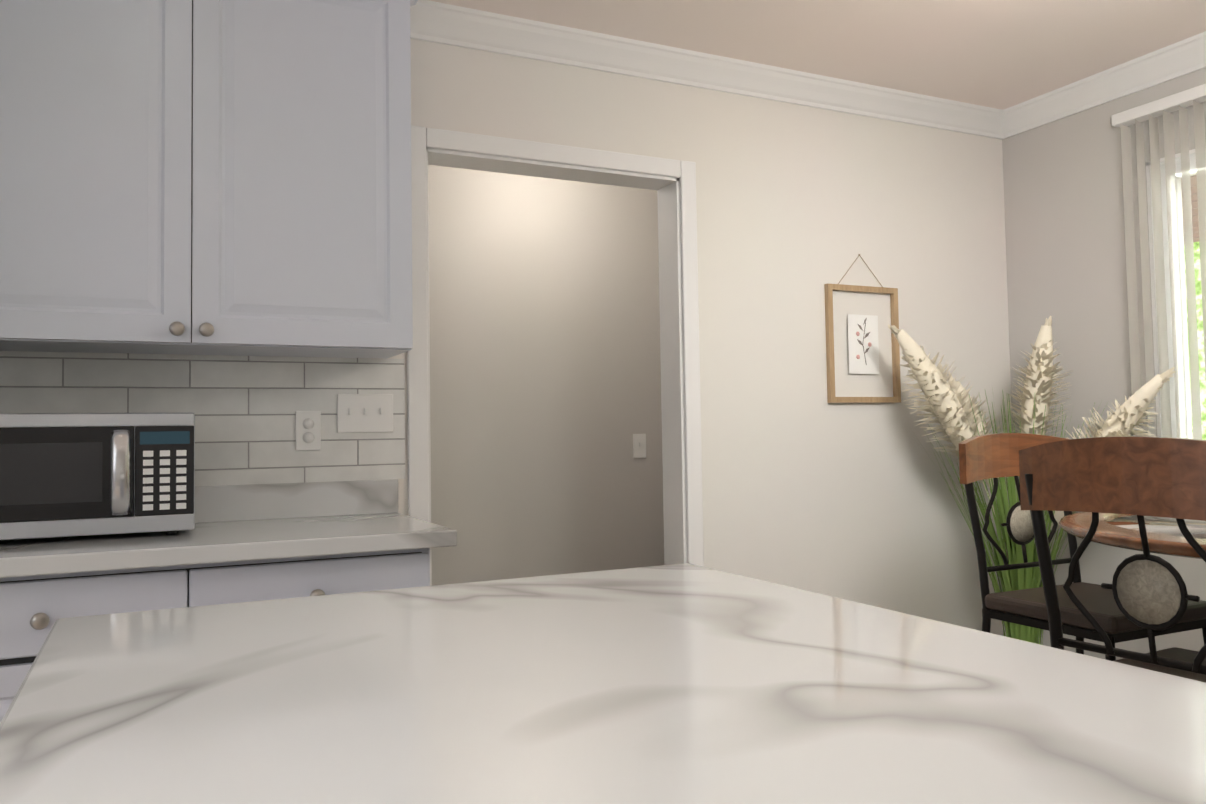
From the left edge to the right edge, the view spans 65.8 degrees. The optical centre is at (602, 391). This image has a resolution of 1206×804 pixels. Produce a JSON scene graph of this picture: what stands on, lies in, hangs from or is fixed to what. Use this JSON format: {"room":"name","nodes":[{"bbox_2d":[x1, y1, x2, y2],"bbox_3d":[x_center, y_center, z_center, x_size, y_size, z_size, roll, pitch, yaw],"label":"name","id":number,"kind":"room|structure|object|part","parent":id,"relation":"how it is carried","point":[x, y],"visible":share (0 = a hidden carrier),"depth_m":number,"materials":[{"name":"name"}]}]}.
{"room":"kitchen","nodes":[
{"label":"kitchen","id":0,"kind":"room"},
{"bbox_2d":[428,165,663,585],"bbox_3d":[-0.723,0.173,4.108,3.240,2.630,0.140,0,-3,-26],"label":"wall","id":1,"kind":"structure","parent":0,"point":[545,372],"depth_m":4.26,"materials":[{"name":"paint"}]},
{"bbox_2d":[633,434,645,457],"bbox_3d":[0.177,0.258,4.452,0.070,0.115,0.014,0,-3,-26],"label":"light switch","id":2,"kind":"object","parent":1,"relation":"attached to","point":[639,445],"visible":1,"depth_m":4.45,"materials":[{"name":"white plastic"}]},
{"bbox_2d":[387,39,1011,636],"bbox_3d":[-1.114,0.116,2.677,6.570,2.630,0.140,0,-3,-26],"label":"wall","id":3,"kind":"structure","parent":0,"point":[807,485],"depth_m":3.54,"materials":[{"name":"paint"}]},
{"bbox_2d":[0,351,405,496],"bbox_3d":[-1.141,0.080,2.580,1.192,0.365,0.008,0,-3,-26],"label":"backsplash","id":4,"kind":"structure","parent":3,"relation":"attached to","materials":[{"name":"tile"}]},
{"bbox_2d":[0,0,417,358],"bbox_3d":[-1.050,-0.659,2.437,1.226,1.096,0.415,0,-3,-26],"label":"upper cabinet","id":5,"kind":"object","parent":3,"relation":"attached to","point":[208,177],"visible":1,"depth_m":2.33,"materials":[{"name":"grey wood"}]},
{"bbox_2d":[407,125,703,585],"bbox_3d":[-0.157,0.308,3.130,1.042,2.256,0.174,0,-3,-26],"label":"door frame","id":6,"kind":"structure","parent":3,"relation":"attached to","point":[672,182],"depth_m":3.25,"materials":[{"name":"white wood"}]},
{"bbox_2d":[410,0,1005,139],"bbox_3d":[0.511,-1.147,3.406,2.580,0.095,0.078,0,-3,-26],"label":"crown molding","id":7,"kind":"structure","parent":3,"relation":"attached to","point":[451,25],"depth_m":3.30,"materials":[{"name":"white wood"}]},
{"bbox_2d":[824,254,900,402],"bbox_3d":[1.013,-0.249,3.634,0.350,0.584,0.022,0,-3,-26],"label":"picture frame","id":8,"kind":"object","parent":3,"relation":"attached to","point":[863,346],"visible":1,"depth_m":3.62,"materials":[{"name":"brown wood"}]},
{"bbox_2d":[856,317,870,364],"bbox_3d":[1.016,-0.197,3.628,0.070,0.185,0.003,0,-3,-26],"label":"print","id":9,"kind":"object","parent":8,"relation":"attached to","point":[863,324],"depth_m":3.63,"materials":[{"name":"grey paper"}]},
{"bbox_2d":[429,0,1205,109],"bbox_3d":[-0.437,-1.323,1.289,6.570,0.100,5.600,0,-3,-26],"label":"ceiling","id":10,"kind":"structure","parent":0,"point":[1001,54],"depth_m":3.15,"materials":[{"name":"paint"}]},
{"bbox_2d":[1002,68,1205,659],"bbox_3d":[2.723,-0.046,2.126,0.140,2.480,4.480,0,-3,-26],"label":"wall","id":11,"kind":"structure","parent":0,"point":[1064,226],"depth_m":3.68,"materials":[{"name":"paint"}]},
{"bbox_2d":[1002,31,1205,137],"bbox_3d":[2.586,-1.235,2.172,0.078,0.095,4.110,0,-3,-26],"label":"crown molding","id":12,"kind":"structure","parent":11,"relation":"attached to","point":[1186,56],"depth_m":3.53,"materials":[{"name":"white wood"}]},
{"bbox_2d":[1146,149,1205,438],"bbox_3d":[2.470,-0.246,2.604,0.102,1.292,1.862,0,-3,-26],"label":"window","id":13,"kind":"structure","parent":11,"relation":"in","point":[1192,155],"depth_m":3.40,"materials":[{"name":"white glass"}]},
{"bbox_2d":[1111,84,1205,439],"bbox_3d":[2.383,-0.330,2.569,0.085,1.526,2.015,0,-3,-26],"label":"vertical blinds","id":14,"kind":"object","parent":13,"relation":"attached to","point":[1195,97],"visible":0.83,"depth_m":3.33,"materials":[{"name":"white fabric"}]},
{"bbox_2d":[1181,175,1198,243],"bbox_3d":[3.290,-0.969,2.560,1.249,0.256,10.000,0,-3,-26],"label":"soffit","id":15,"kind":"structure","parent":11,"relation":"attached to","point":[1194,195],"depth_m":3.92,"materials":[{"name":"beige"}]},
{"bbox_3d":[-0.151,1.238,0.671,6.570,0.120,4.480,0,-3,-26],"label":"floor","id":16,"kind":"structure","parent":0,"visible":0},
{"bbox_2d":[0,351,456,722],"bbox_3d":[-1.000,0.572,2.282,1.192,1.380,0.622,0,-3,-26],"label":"base cabinet","id":17,"kind":"object","parent":16,"relation":"on","point":[278,515],"visible":0.42,"depth_m":2.45,"materials":[{"name":"grey"}]},
{"bbox_2d":[0,413,194,539],"bbox_3d":[-1.305,0.203,2.254,0.570,0.294,0.377,0,-3,-26],"label":"microwave","id":18,"kind":"object","parent":17,"relation":"on","point":[73,474],"visible":1,"depth_m":2.14,"materials":[{"name":"silver metal"}]},
{"bbox_3d":[-1.298,0.186,2.093,0.437,0.211,0.014,0,-3,-26],"label":"door","id":19,"kind":"part","parent":18,"relation":"part of","materials":[{"name":"black glass"}]},
{"bbox_3d":[-1.118,0.187,2.158,0.040,0.199,0.041,0,-3,-26],"label":"handle","id":20,"kind":"part","parent":18,"relation":"part of","materials":[{"name":"silver metal"}]},
{"bbox_2d":[296,411,320,450],"bbox_3d":[-0.856,0.113,2.706,0.070,0.115,0.008,0,-3,-26],"label":"outlet","id":21,"kind":"object","parent":17,"relation":"attached to","point":[308,430],"visible":1,"depth_m":2.70,"materials":[{"name":"white plastic"}]},
{"bbox_2d":[337,394,392,432],"bbox_3d":[-0.707,0.064,2.778,0.165,0.115,0.014,0,-3,-26],"label":"light switch","id":22,"kind":"object","parent":17,"relation":"attached to","point":[357,413],"visible":1,"depth_m":2.78,"materials":[{"name":"white plastic"}]},
{"bbox_2d":[0,563,1205,803],"bbox_3d":[0.325,0.690,0.147,0.974,0.915,2.787,0,-3,-26],"label":"kitchen island","id":23,"kind":"object","parent":16,"relation":"on","point":[686,683],"visible":1,"depth_m":0.78,"materials":[{"name":"white stone"}]},
{"bbox_2d":[888,316,1175,644],"bbox_3d":[1.556,0.488,3.359,0.844,1.558,0.879,0,-3,-26],"label":"plant","id":24,"kind":"object","parent":16,"relation":"on","point":[951,406],"visible":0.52,"depth_m":3.47,"materials":[{"name":"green plant"}]},
{"bbox_2d":[959,433,1205,660],"bbox_3d":[1.386,0.680,2.679,0.494,1.124,0.537,0,-3,-26],"label":"dining chair","id":25,"kind":"object","parent":16,"relation":"on","point":[995,456],"visible":0.54,"depth_m":2.76,"materials":[{"name":"black metal"}]},
{"bbox_3d":[1.279,0.203,2.905,0.490,0.148,0.081,0,-3,-26],"label":"rail","id":26,"kind":"part","parent":25,"relation":"part of","materials":[{"name":"brown wood"}]},
{"bbox_3d":[1.401,0.608,2.649,0.430,0.047,0.420,0,-3,-26],"label":"seat","id":27,"kind":"part","parent":25,"relation":"part of","materials":[{"name":"brown leather"}]},
{"bbox_2d":[1019,437,1205,682],"bbox_3d":[1.156,0.643,1.753,0.537,1.124,0.494,1,-3,-30],"label":"dining chair","id":28,"kind":"object","parent":16,"relation":"on","point":[1140,477],"visible":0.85,"depth_m":1.67,"materials":[{"name":"black metal"}]},
{"bbox_3d":[0.956,0.154,1.667,0.099,0.148,0.491,0,-3,-26],"label":"rail","id":29,"kind":"part","parent":28,"relation":"part of","materials":[{"name":"brown wood"}]},
{"bbox_2d":[1059,512,1205,558],"bbox_3d":[1.688,0.753,2.052,1.200,0.909,1.200,0,-3,-26],"label":"dining table","id":30,"kind":"object","parent":16,"relation":"on","point":[1165,536],"visible":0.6,"depth_m":2.06,"materials":[{"name":"brown wood"}]},
{"bbox_3d":[1.681,0.304,2.072,0.997,0.008,0.997,0,-3,-26],"label":"glass","id":31,"kind":"part","parent":30,"relation":"part of","materials":[{"name":"clear glass"}]},
{"label":"outside","id":32,"kind":"structure","parent":0,"visible":0},
{"bbox_2d":[1184,242,1205,439],"bbox_3d":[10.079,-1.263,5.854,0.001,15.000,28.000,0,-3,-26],"label":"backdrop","id":33,"kind":"structure","parent":32,"point":[1199,311],"depth_m":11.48,"materials":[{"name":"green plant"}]}
]}

